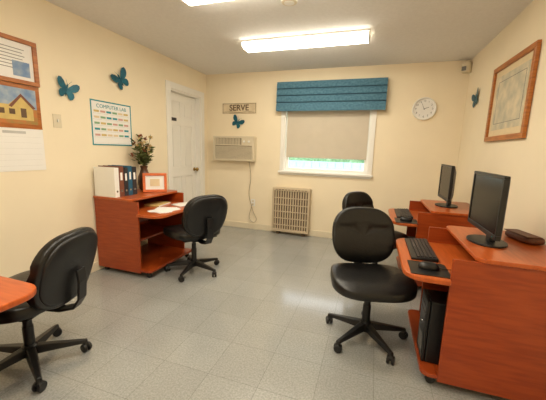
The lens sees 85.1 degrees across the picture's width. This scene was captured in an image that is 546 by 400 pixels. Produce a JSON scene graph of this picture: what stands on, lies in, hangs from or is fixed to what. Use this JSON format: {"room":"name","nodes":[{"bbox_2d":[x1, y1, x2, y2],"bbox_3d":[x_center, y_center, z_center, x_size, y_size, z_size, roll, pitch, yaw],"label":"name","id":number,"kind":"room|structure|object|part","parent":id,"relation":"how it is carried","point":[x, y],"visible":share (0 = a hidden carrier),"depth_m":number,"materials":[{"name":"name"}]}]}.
{"room":"computer lab","nodes":[
{"label":"computer lab","id":0,"kind":"room"},
{"bbox_2d":[0,0,206,277],"bbox_3d":[-2.061,-0.384,2.351,0.140,2.440,5.600,5,10,18],"label":"wall","id":1,"kind":"structure","parent":0,"point":[37,207],"depth_m":2.72,"materials":[{"name":"paint"}]},
{"bbox_2d":[0,32,39,87],"bbox_3d":[-1.968,-1.051,2.202,0.020,0.335,0.420,5,10,18],"label":"framed certificate","id":2,"kind":"object","parent":1,"relation":"attached to","point":[18,57],"visible":1,"depth_m":2.27,"materials":[{"name":"brown wood"}]},
{"bbox_2d":[12,60,30,77],"bbox_3d":[-1.943,-1.011,2.297,0.001,0.110,0.120,5,10,18],"label":"photo","id":3,"kind":"object","parent":2,"relation":"attached to","point":[20,68],"depth_m":2.30},
{"bbox_2d":[0,81,45,171],"bbox_3d":[-1.990,-0.556,2.284,0.007,0.665,0.420,5,10,18],"label":"wall calendar","id":4,"kind":"object","parent":1,"relation":"attached to","point":[21,131],"visible":1,"depth_m":2.33,"materials":[{"name":"white paper"}]},
{"bbox_2d":[0,85,37,124],"bbox_3d":[-1.984,-0.721,2.255,0.002,0.270,0.360,5,10,18],"label":"photo","id":5,"kind":"object","parent":4,"relation":"on","point":[18,103],"depth_m":2.30,"materials":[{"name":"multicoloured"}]},
{"bbox_2d":[52,114,61,127],"bbox_3d":[-1.874,-0.688,2.588,0.018,0.116,0.072,5,10,18],"label":"light switch","id":6,"kind":"object","parent":1,"relation":"attached to","point":[57,123],"visible":1,"depth_m":2.58,"materials":[{"name":"white plastic"}]},
{"bbox_2d":[57,76,79,99],"bbox_3d":[-1.823,-0.988,2.652,0.023,0.191,0.200,5,10,18],"label":"wall decor","id":7,"kind":"object","parent":1,"relation":"attached to","point":[64,90],"visible":1,"depth_m":2.64,"materials":[{"name":"teal metal"}]},
{"bbox_2d":[89,98,131,145],"bbox_3d":[-1.691,-0.798,3.137,0.006,0.440,0.510,5,10,18],"label":"poster","id":8,"kind":"object","parent":1,"relation":"attached to","point":[110,122],"visible":1,"depth_m":3.11,"materials":[{"name":"paper"}]},
{"bbox_2d":[90,242,147,273],"bbox_3d":[-2.185,0.854,2.046,0.014,0.095,4.580,5,10,18],"label":"baseboard","id":9,"kind":"structure","parent":1,"relation":"attached to","point":[95,267],"depth_m":3.08,"materials":[{"name":"beige wood"}]},
{"bbox_2d":[110,67,128,89],"bbox_3d":[-1.631,-1.298,3.155,0.026,0.240,0.244,5,10,18],"label":"wall decor","id":10,"kind":"object","parent":1,"relation":"attached to","point":[121,80],"visible":1,"depth_m":3.18,"materials":[{"name":"teal metal"}]},
{"bbox_2d":[171,100,192,198],"bbox_3d":[-1.377,-0.528,4.491,0.025,2.030,0.695,5,10,18],"label":"molding","id":11,"kind":"structure","parent":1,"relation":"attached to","point":[171,100],"depth_m":4.44,"materials":[{"name":"white wood"}]},
{"bbox_2d":[172,102,191,201],"bbox_3d":[-1.360,-0.576,4.478,0.007,1.660,0.445,5,10,18],"label":"panels","id":12,"kind":"object","parent":11,"relation":"attached to","point":[175,106],"visible":0.84,"depth_m":4.44,"materials":[{"name":"white wood"}]},
{"bbox_2d":[171,92,192,176],"bbox_3d":[-1.361,-0.527,4.486,0.010,2.030,0.495,5,10,18],"label":"rails","id":13,"kind":"object","parent":11,"relation":"attached to","point":[184,171],"visible":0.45,"depth_m":4.40,"materials":[{"name":"white wood"}]},
{"bbox_2d":[179,102,185,201],"bbox_3d":[-1.359,-0.576,4.477,0.010,1.710,0.090,5,10,18],"label":"mullions","id":14,"kind":"object","parent":11,"relation":"attached to","point":[182,150],"visible":0.83,"depth_m":4.43,"materials":[{"name":"white wood"}]},
{"bbox_2d":[165,80,204,196],"bbox_3d":[-1.340,-0.572,4.471,0.160,2.145,0.915,5,10,18],"label":"door frame","id":15,"kind":"structure","parent":1,"relation":"attached to","point":[169,85],"depth_m":4.62,"materials":[{"name":"white wood"}]},
{"bbox_2d":[191,98,195,197],"bbox_3d":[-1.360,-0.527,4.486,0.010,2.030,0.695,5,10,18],"label":"stile","id":16,"kind":"object","parent":1,"relation":"attached to","point":[193,128],"visible":0.3,"depth_m":4.71,"materials":[{"name":"white wood"}]},
{"bbox_2d":[0,226,509,399],"bbox_3d":[-0.296,1.022,1.973,3.946,0.100,5.880,5,10,18],"label":"floor","id":17,"kind":"structure","parent":0,"point":[258,329],"depth_m":2.06,"materials":[{"name":"tile"}]},
{"bbox_2d":[0,276,36,312],"bbox_3d":[-1.520,0.677,1.134,0.780,0.787,0.800,5,10,18],"label":"computer desk","id":18,"kind":"object","parent":17,"relation":"on","point":[13,292],"visible":1,"depth_m":1.29,"materials":[{"name":"brown wood"}]},
{"bbox_2d":[0,227,97,392],"bbox_3d":[-1.390,0.562,1.706,0.662,0.830,0.579,2,10,1],"label":"office chair","id":19,"kind":"object","parent":17,"relation":"on","point":[60,271],"visible":0.94,"depth_m":1.61,"materials":[{"name":"black leather"}]},
{"bbox_2d":[0,270,46,324],"bbox_3d":[-1.431,0.533,1.690,0.480,0.095,0.535,2,10,1],"label":"seat cushion","id":20,"kind":"object","parent":19,"relation":"on","point":[24,312],"depth_m":1.49,"materials":[{"name":"black leather"}]},
{"bbox_2d":[26,227,95,309],"bbox_3d":[-1.136,0.369,1.654,0.151,0.416,0.464,2,10,1],"label":"backrest cushion","id":21,"kind":"object","parent":19,"relation":"on","point":[60,272],"depth_m":1.55,"materials":[{"name":"black leather"}]},
{"bbox_2d":[93,189,190,277],"bbox_3d":[-1.310,0.323,3.260,0.800,0.787,0.780,5,10,18],"label":"computer desk","id":22,"kind":"object","parent":17,"relation":"on","point":[123,222],"visible":0.87,"depth_m":3.01,"materials":[{"name":"brown wood"}]},
{"bbox_2d":[93,167,119,197],"bbox_3d":[-1.642,-0.178,2.937,0.262,0.290,0.053,5,10,18],"label":"ring binder","id":23,"kind":"object","parent":22,"relation":"on","point":[106,179],"visible":1,"depth_m":2.91,"materials":[{"name":"white plastic"}]},
{"bbox_2d":[98,165,124,196],"bbox_3d":[-1.624,-0.192,2.990,0.262,0.300,0.058,5,10,18],"label":"ring binder","id":24,"kind":"object","parent":22,"relation":"on","point":[120,168],"visible":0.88,"depth_m":2.95,"materials":[{"name":"plastic"}]},
{"bbox_3d":[-1.547,0.352,2.965,0.540,0.715,0.018,5,10,18],"label":"panel","id":25,"kind":"part","parent":22,"relation":"part of","materials":[{"name":"brown wood"}]},
{"bbox_2d":[108,165,132,194],"bbox_3d":[-1.588,-0.209,3.095,0.262,0.300,0.053,5,10,18],"label":"ring binder","id":26,"kind":"object","parent":22,"relation":"on","point":[130,185],"visible":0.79,"depth_m":3.06,"materials":[{"name":"plastic"}]},
{"bbox_2d":[123,167,128,195],"bbox_3d":[-1.606,-0.193,3.045,0.262,0.285,0.053,5,10,18],"label":"ring binder","id":27,"kind":"object","parent":22,"relation":"on","point":[125,170],"visible":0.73,"depth_m":3.00,"materials":[{"name":"plastic"}]},
{"bbox_2d":[132,166,136,194],"bbox_3d":[-1.570,-0.212,3.150,0.262,0.290,0.058,5,10,18],"label":"ring binder","id":28,"kind":"object","parent":22,"relation":"on","point":[134,178],"visible":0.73,"depth_m":3.11,"materials":[{"name":"plastic"}]},
{"bbox_2d":[93,189,176,201],"bbox_3d":[-1.455,-0.067,3.247,0.470,0.022,0.750,5,10,18],"label":"shelf","id":29,"kind":"object","parent":22,"relation":"attached to","point":[140,195],"depth_m":2.99,"materials":[{"name":"brown wood"}]},
{"bbox_2d":[129,134,154,189],"bbox_3d":[-1.500,-0.436,3.420,0.244,0.645,0.331,5,10,18],"label":"vase","id":30,"kind":"object","parent":22,"relation":"on","point":[144,153],"visible":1,"depth_m":3.40,"materials":[{"name":"ceramic"}]},
{"bbox_2d":[142,173,166,191],"bbox_3d":[-1.330,-0.190,3.354,0.250,0.231,0.128,-2,10,-19],"label":"photo frame","id":31,"kind":"object","parent":22,"relation":"on","point":[152,182],"visible":0.99,"depth_m":3.31,"materials":[{"name":"wood"}]},
{"bbox_2d":[150,179,159,185],"bbox_3d":[-1.318,-0.194,3.318,0.100,0.080,0.002,-2,0,-19],"label":"print","id":32,"kind":"object","parent":31,"relation":"attached to","point":[153,182],"depth_m":3.32},
{"bbox_2d":[140,222,170,240],"bbox_3d":[-1.462,0.354,3.317,0.438,0.018,0.694,5,10,18],"label":"shelf","id":33,"kind":"object","parent":22,"relation":"attached to","point":[147,229],"depth_m":3.41,"materials":[{"name":"brown wood"}]},
{"bbox_2d":[144,201,169,206],"bbox_3d":[-1.286,0.044,3.309,0.182,0.018,0.240,3,10,10],"label":"notebook","id":34,"kind":"object","parent":22,"relation":"on","point":[155,203],"visible":0.92,"depth_m":3.27,"materials":[{"name":"paper"}]},
{"bbox_2d":[136,205,184,218],"bbox_3d":[-1.047,0.102,3.135,0.260,0.028,0.780,5,10,18],"label":"countertop","id":35,"kind":"structure","parent":22,"relation":"on","point":[150,215],"depth_m":2.84,"materials":[{"name":"brown wood"}]},
{"bbox_2d":[141,243,183,268],"bbox_3d":[-1.434,0.623,3.350,0.519,0.018,0.694,5,10,18],"label":"shelf","id":36,"kind":"object","parent":22,"relation":"attached to","point":[151,253],"depth_m":3.44,"materials":[{"name":"brown wood"}]},
{"bbox_2d":[148,207,180,213],"bbox_3d":[-1.108,0.100,3.033,0.271,0.006,0.309,4,10,12],"label":"paper stack","id":37,"kind":"object","parent":22,"relation":"on","point":[160,210],"visible":1,"depth_m":3.02,"materials":[{"name":"white paper"}]},
{"bbox_3d":[-1.319,0.246,3.631,0.540,0.715,0.018,5,10,18],"label":"panel","id":38,"kind":"part","parent":22,"relation":"part of","materials":[{"name":"brown wood"}]},
{"bbox_2d":[171,202,187,206],"bbox_3d":[-1.002,0.048,3.341,0.162,0.012,0.220,9,12,38],"label":"paper","id":39,"kind":"object","parent":22,"relation":"on","point":[182,204],"visible":0.71,"depth_m":3.29,"materials":[{"name":"white paper"}]},
{"bbox_2d":[163,194,227,281],"bbox_3d":[-0.787,0.332,3.079,0.576,0.860,0.651,-7,13,-41],"label":"office chair","id":40,"kind":"object","parent":17,"relation":"on","point":[203,217],"visible":1,"depth_m":2.84,"materials":[{"name":"black leather"}]},
{"bbox_2d":[163,224,219,240],"bbox_3d":[-0.834,0.312,3.099,0.535,0.095,0.480,-7,13,-41],"label":"seat cushion","id":41,"kind":"object","parent":40,"relation":"on","point":[176,232],"depth_m":2.89,"materials":[{"name":"black leather"}]},
{"bbox_2d":[182,194,227,236],"bbox_3d":[-0.636,0.150,2.850,0.464,0.416,0.151,-7,13,-41],"label":"backrest cushion","id":42,"kind":"object","parent":40,"relation":"on","point":[204,215],"depth_m":2.79,"materials":[{"name":"black leather"}]},
{"bbox_2d":[326,207,417,364],"bbox_3d":[0.683,0.537,2.073,0.575,0.880,0.649,2,10,3],"label":"office chair","id":43,"kind":"object","parent":17,"relation":"on","point":[360,235],"visible":0.99,"depth_m":2.09,"materials":[{"name":"black leather"}]},
{"bbox_2d":[332,207,394,262],"bbox_3d":[0.683,0.268,2.272,0.464,0.416,0.151,2,10,3],"label":"backrest cushion","id":44,"kind":"object","parent":43,"relation":"on","point":[359,234],"depth_m":2.23,"materials":[{"name":"black leather"}]},
{"bbox_2d":[330,263,417,302],"bbox_3d":[0.661,0.539,2.025,0.535,0.095,0.480,2,10,3],"label":"seat cushion","id":45,"kind":"object","parent":43,"relation":"on","point":[380,283],"depth_m":1.88,"materials":[{"name":"black leather"}]},
{"bbox_2d":[342,191,407,263],"bbox_3d":[1.066,0.381,3.078,0.575,0.875,0.657,-5,12,-34],"label":"office chair","id":46,"kind":"object","parent":17,"relation":"on","point":[355,198],"visible":0.16,"depth_m":3.17,"materials":[{"name":"black leather"}]},
{"bbox_2d":[342,191,373,209],"bbox_3d":[0.918,0.118,3.227,0.464,0.416,0.151,-5,12,-34],"label":"backrest cushion","id":47,"kind":"object","parent":46,"relation":"on","point":[355,198],"depth_m":3.19,"materials":[{"name":"black leather"}]},
{"bbox_2d":[393,230,407,249],"bbox_3d":[1.075,0.382,3.029,0.535,0.095,0.480,-5,12,-34],"label":"seat cushion","id":48,"kind":"object","parent":46,"relation":"on","point":[398,234],"depth_m":2.97,"materials":[{"name":"black leather"}]},
{"bbox_2d":[388,199,475,286],"bbox_3d":[1.615,0.439,3.093,0.800,0.787,0.780,5,10,18],"label":"computer desk","id":49,"kind":"object","parent":17,"relation":"on","point":[427,214],"visible":0.3,"depth_m":2.76,"materials":[{"name":"brown wood"}]},
{"bbox_2d":[388,208,416,226],"bbox_3d":[1.350,0.173,3.141,0.225,0.028,0.780,5,10,18],"label":"countertop","id":50,"kind":"structure","parent":49,"relation":"on","point":[392,214],"depth_m":2.88,"materials":[{"name":"brown wood"}]},
{"bbox_2d":[394,208,412,218],"bbox_3d":[1.395,0.138,3.190,0.150,0.028,0.450,5,10,18],"label":"keyboard","id":51,"kind":"object","parent":49,"relation":"on","point":[400,212],"visible":1,"depth_m":3.14,"materials":[{"name":"black plastic"}]},
{"bbox_2d":[394,217,416,223],"bbox_3d":[1.284,0.201,2.869,0.200,0.004,0.210,5,10,18],"label":"mouse pad","id":52,"kind":"object","parent":49,"relation":"on","point":[397,220],"visible":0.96,"depth_m":2.83,"materials":[{"name":"black plastic"}]},
{"bbox_2d":[400,217,413,221],"bbox_3d":[1.325,0.184,2.852,0.196,0.038,0.062,5,10,18],"label":"computer mouse","id":53,"kind":"object","parent":52,"relation":"on","point":[409,219],"depth_m":2.84,"materials":[{"name":"black plastic"}]},
{"bbox_3d":[1.835,0.382,3.389,0.575,0.715,0.018,5,10,18],"label":"panel","id":54,"kind":"part","parent":49,"relation":"part of","materials":[{"name":"brown wood"}]},
{"bbox_2d":[409,210,430,219],"bbox_3d":[1.715,0.204,3.022,0.544,0.024,0.694,5,10,18],"label":"countertop","id":55,"kind":"structure","parent":49,"relation":"on","point":[414,213],"depth_m":3.26,"materials":[{"name":"brown wood"}]},
{"bbox_3d":[1.608,0.488,2.723,0.575,0.715,0.018,5,10,18],"label":"panel","id":56,"kind":"part","parent":49,"relation":"part of","materials":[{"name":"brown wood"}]},
{"bbox_2d":[420,199,469,216],"bbox_3d":[1.782,0.076,2.978,0.470,0.022,0.750,5,10,18],"label":"shelf","id":57,"kind":"object","parent":49,"relation":"attached to","point":[462,210],"depth_m":2.81,"materials":[{"name":"brown wood"}]},
{"bbox_2d":[435,164,457,207],"bbox_3d":[1.750,-0.141,2.960,0.200,0.410,0.460,5,10,18],"label":"computer monitor","id":58,"kind":"object","parent":49,"relation":"on","point":[445,190],"depth_m":2.90,"materials":[{"name":"black plastic"}]},
{"bbox_2d":[396,226,545,399],"bbox_3d":[1.202,0.632,1.881,0.800,0.787,0.780,5,10,18],"label":"computer desk","id":59,"kind":"object","parent":17,"relation":"on","point":[493,342],"visible":0.95,"depth_m":1.54,"materials":[{"name":"brown wood"}]},
{"bbox_2d":[404,238,438,262],"bbox_3d":[0.994,0.324,2.015,0.150,0.028,0.450,5,10,18],"label":"keyboard","id":60,"kind":"object","parent":59,"relation":"on","point":[418,248],"visible":1,"depth_m":1.94,"materials":[{"name":"black plastic"}]},
{"bbox_2d":[396,238,450,285],"bbox_3d":[0.936,0.366,1.929,0.225,0.028,0.780,5,10,18],"label":"countertop","id":61,"kind":"structure","parent":59,"relation":"on","point":[402,249],"depth_m":1.67,"materials":[{"name":"brown wood"}]},
{"bbox_2d":[407,260,449,278],"bbox_3d":[0.880,0.389,1.685,0.200,0.004,0.210,5,10,18],"label":"mouse pad","id":62,"kind":"object","parent":59,"relation":"on","point":[413,265],"visible":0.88,"depth_m":1.64,"materials":[{"name":"black plastic"}]},
{"bbox_2d":[418,261,448,270],"bbox_3d":[0.922,0.372,1.668,0.196,0.038,0.062,5,10,18],"label":"computer mouse","id":63,"kind":"object","parent":62,"relation":"on","point":[426,265],"depth_m":1.66,"materials":[{"name":"black plastic"}]},
{"bbox_2d":[417,289,447,364],"bbox_3d":[1.112,0.769,1.741,0.444,0.380,0.180,5,10,18],"label":"computer tower","id":64,"kind":"object","parent":59,"relation":"on","point":[434,302],"depth_m":1.72,"materials":[{"name":"black plastic"}]},
{"bbox_3d":[1.422,0.574,2.177,0.575,0.715,0.018,5,10,18],"label":"panel","id":65,"kind":"part","parent":59,"relation":"part of","materials":[{"name":"brown wood"}]},
{"bbox_2d":[429,242,477,274],"bbox_3d":[1.302,0.397,1.810,0.544,0.024,0.694,5,10,18],"label":"countertop","id":66,"kind":"structure","parent":59,"relation":"on","point":[445,253],"depth_m":1.97,"materials":[{"name":"brown wood"}]},
{"bbox_2d":[466,171,510,248],"bbox_3d":[1.284,0.050,1.750,0.200,0.410,0.490,5,10,18],"label":"computer monitor","id":67,"kind":"object","parent":59,"relation":"on","point":[490,191],"depth_m":1.70,"materials":[{"name":"black plastic"}]},
{"bbox_3d":[1.195,0.680,1.511,0.575,0.715,0.018,5,10,18],"label":"panel","id":68,"kind":"part","parent":59,"relation":"part of","materials":[{"name":"brown wood"}]},
{"bbox_2d":[446,226,545,270],"bbox_3d":[1.369,0.269,1.766,0.470,0.022,0.750,5,10,18],"label":"shelf","id":69,"kind":"object","parent":59,"relation":"attached to","point":[518,256],"depth_m":1.58,"materials":[{"name":"brown wood"}]},
{"bbox_2d":[505,229,544,244],"bbox_3d":[1.551,0.227,1.837,0.120,0.047,0.220,2,10,3],"label":"pouch","id":70,"kind":"object","parent":59,"relation":"on","point":[516,234],"visible":1,"depth_m":1.78,"materials":[{"name":"leather"}]},
{"bbox_2d":[46,0,532,74],"bbox_3d":[-0.220,-1.482,1.549,3.946,0.100,5.880,5,10,18],"label":"ceiling","id":71,"kind":"structure","parent":0,"point":[205,38],"depth_m":2.79,"materials":[{"name":"paint"}]},
{"bbox_2d":[181,0,227,5],"bbox_3d":[-0.049,-1.469,2.021,1.320,0.072,0.230,5,10,18],"label":"fluorescent light fixture","id":72,"kind":"object","parent":71,"relation":"attached to","point":[188,2],"visible":1,"depth_m":2.23,"materials":[{"name":"white plastic"}]},
{"bbox_2d":[281,0,297,5],"bbox_3d":[0.125,-1.526,2.279,0.130,0.036,0.130,5,10,18],"label":"smoke detector","id":73,"kind":"object","parent":71,"relation":"attached to","point":[284,2],"visible":1,"depth_m":2.27,"materials":[{"name":"white plastic"}]},
{"bbox_2d":[241,28,369,52],"bbox_3d":[0.318,-1.640,3.098,1.320,0.072,0.230,5,10,18],"label":"fluorescent light fixture","id":74,"kind":"object","parent":71,"relation":"attached to","point":[359,36],"visible":1,"depth_m":3.02,"materials":[{"name":"white plastic"}]},
{"bbox_2d":[206,60,470,233],"bbox_3d":[0.658,-0.657,4.447,3.946,2.440,0.140,5,10,18],"label":"wall","id":75,"kind":"structure","parent":0,"point":[409,153],"depth_m":4.19,"materials":[{"name":"paint"}]},
{"bbox_2d":[213,136,256,221],"bbox_3d":[-0.609,-0.329,4.781,0.732,1.364,0.141,5,10,18],"label":"air conditioner","id":76,"kind":"object","parent":75,"relation":"attached to","point":[231,148],"visible":1,"depth_m":4.65,"materials":[{"name":"white plastic"}]},
{"bbox_3d":[-0.403,-0.898,4.572,0.180,0.100,0.021,5,10,18],"label":"control panel","id":77,"kind":"part","parent":76,"relation":"part of","materials":[{"name":"beige plastic"}]},
{"bbox_3d":[-0.328,-0.126,4.752,0.148,0.989,0.052,5,10,18],"label":"power cord","id":78,"kind":"part","parent":76,"relation":"part of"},
{"bbox_2d":[232,115,244,127],"bbox_3d":[-0.541,-1.235,4.675,0.218,0.214,0.024,5,10,18],"label":"wall decor","id":79,"kind":"object","parent":75,"relation":"attached to","point":[236,121],"visible":1,"depth_m":4.68,"materials":[{"name":"teal metal"}]},
{"bbox_2d":[223,103,256,113],"bbox_3d":[-0.529,-1.432,4.645,0.580,0.160,0.016,5,10,18],"label":"plaque","id":80,"kind":"object","parent":75,"relation":"attached to","point":[228,108],"visible":1,"depth_m":4.64,"materials":[{"name":"brown wood"}]},
{"bbox_2d":[223,220,331,238],"bbox_3d":[0.599,0.510,4.571,3.666,0.095,0.014,5,10,18],"label":"baseboard","id":81,"kind":"structure","parent":75,"relation":"attached to","point":[314,233],"depth_m":4.81,"materials":[{"name":"beige wood"}]},
{"bbox_2d":[271,187,311,236],"bbox_3d":[0.278,0.179,4.564,0.580,0.730,0.132,5,10,18],"label":"wall heater","id":82,"kind":"object","parent":75,"relation":"attached to","point":[291,207],"visible":1,"depth_m":4.51,"materials":[{"name":"beige metal"}]},
{"bbox_2d":[274,190,307,231],"bbox_3d":[0.265,0.163,4.519,0.520,0.595,0.032,5,10,18],"label":"grille","id":83,"kind":"object","parent":82,"relation":"attached to","point":[290,206],"depth_m":4.51,"materials":[{"name":"beige metal"}]},
{"bbox_2d":[278,170,372,178],"bbox_3d":[0.735,-0.372,4.364,1.380,0.060,0.050,5,10,18],"label":"sill","id":84,"kind":"structure","parent":75,"relation":"attached to","point":[340,175],"depth_m":4.34,"materials":[{"name":"white wood"}]},
{"bbox_2d":[283,110,372,174],"bbox_3d":[0.783,-0.961,4.356,1.240,1.105,0.140,5,10,18],"label":"liner","id":85,"kind":"object","parent":75,"relation":"attached to","point":[372,110],"visible":0.45,"depth_m":4.44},
{"bbox_2d":[285,110,371,173],"bbox_3d":[0.783,-0.959,4.356,1.210,1.078,0.040,5,10,18],"label":"window","id":86,"kind":"structure","parent":85,"relation":"attached to","point":[287,167],"depth_m":4.38,"materials":[{"name":"white plastic"}]},
{"bbox_2d":[286,110,369,159],"bbox_3d":[0.771,-1.045,4.297,1.200,0.885,0.036,5,10,18],"label":"roller shade","id":87,"kind":"object","parent":86,"relation":"attached to","point":[337,134],"visible":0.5,"depth_m":4.30,"materials":[{"name":"beige fabric"}]},
{"bbox_2d":[279,110,376,174],"bbox_3d":[0.758,-0.976,4.277,1.350,1.160,0.020,5,10,18],"label":"window frame","id":88,"kind":"structure","parent":75,"relation":"attached to","point":[374,115],"depth_m":4.15,"materials":[{"name":"white wood"}]},
{"bbox_2d":[276,77,387,111],"bbox_3d":[0.781,-1.452,4.143,1.510,0.410,0.114,5,10,18],"label":"window valance","id":89,"kind":"object","parent":75,"relation":"attached to","point":[363,93],"visible":1,"depth_m":4.08,"materials":[{"name":"teal fabric"}]},
{"bbox_2d":[412,97,436,119],"bbox_3d":[1.948,-1.175,3.831,0.284,0.284,0.036,5,10,18],"label":"wall clock","id":90,"kind":"object","parent":75,"relation":"attached to","point":[424,108],"visible":1,"depth_m":3.83,"materials":[{"name":"white plastic"}]},
{"bbox_2d":[461,61,472,73],"bbox_3d":[2.335,-1.609,3.590,0.097,0.130,0.100,-3,11,-26],"label":"sensor","id":91,"kind":"object","parent":75,"relation":"attached to","point":[467,66],"visible":0.96,"depth_m":3.56,"materials":[{"name":"beige plastic"}]},
{"bbox_2d":[453,0,545,244],"bbox_3d":[1.545,-0.076,1.171,0.140,2.440,5.600,5,10,18],"label":"wall","id":92,"kind":"structure","parent":0,"point":[523,160],"depth_m":2.31,"materials":[{"name":"paint"}]},
{"bbox_2d":[472,89,477,107],"bbox_3d":[2.243,-1.126,3.296,0.024,0.196,0.205,5,10,18],"label":"wall decor","id":93,"kind":"object","parent":92,"relation":"attached to","point":[474,99],"visible":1,"depth_m":3.30,"materials":[{"name":"teal metal"}]},
{"bbox_2d":[484,39,541,141],"bbox_3d":[1.939,-0.829,2.455,0.025,0.660,0.800,5,10,18],"label":"framed print","id":94,"kind":"object","parent":92,"relation":"attached to","point":[513,83],"visible":1,"depth_m":2.37,"materials":[{"name":"brown wood"}]},
{"label":"outside","id":95,"kind":"structure","parent":0,"visible":0},
{"bbox_3d":[10.365,-3.479,32.827,64.000,0.100,59.700,5,10,18],"label":"ground","id":96,"kind":"structure","parent":95,"visible":0},
{"bbox_2d":[289,160,363,170],"bbox_3d":[3.482,-0.684,10.916,33.000,1.300,0.080,5,10,18],"label":"fence","id":97,"kind":"object","parent":96,"relation":"on","point":[292,163],"visible":0.06,"depth_m":11.28,"materials":[{"name":"paint"}]},
{"bbox_2d":[289,157,363,167],"bbox_3d":[5.249,-2.055,14.344,42.000,2.962,3.096,5,10,18],"label":"hedge","id":98,"kind":"object","parent":96,"relation":"on","point":[290,158],"visible":0.02,"depth_m":14.26,"materials":[{"name":"green plant"}]}
]}

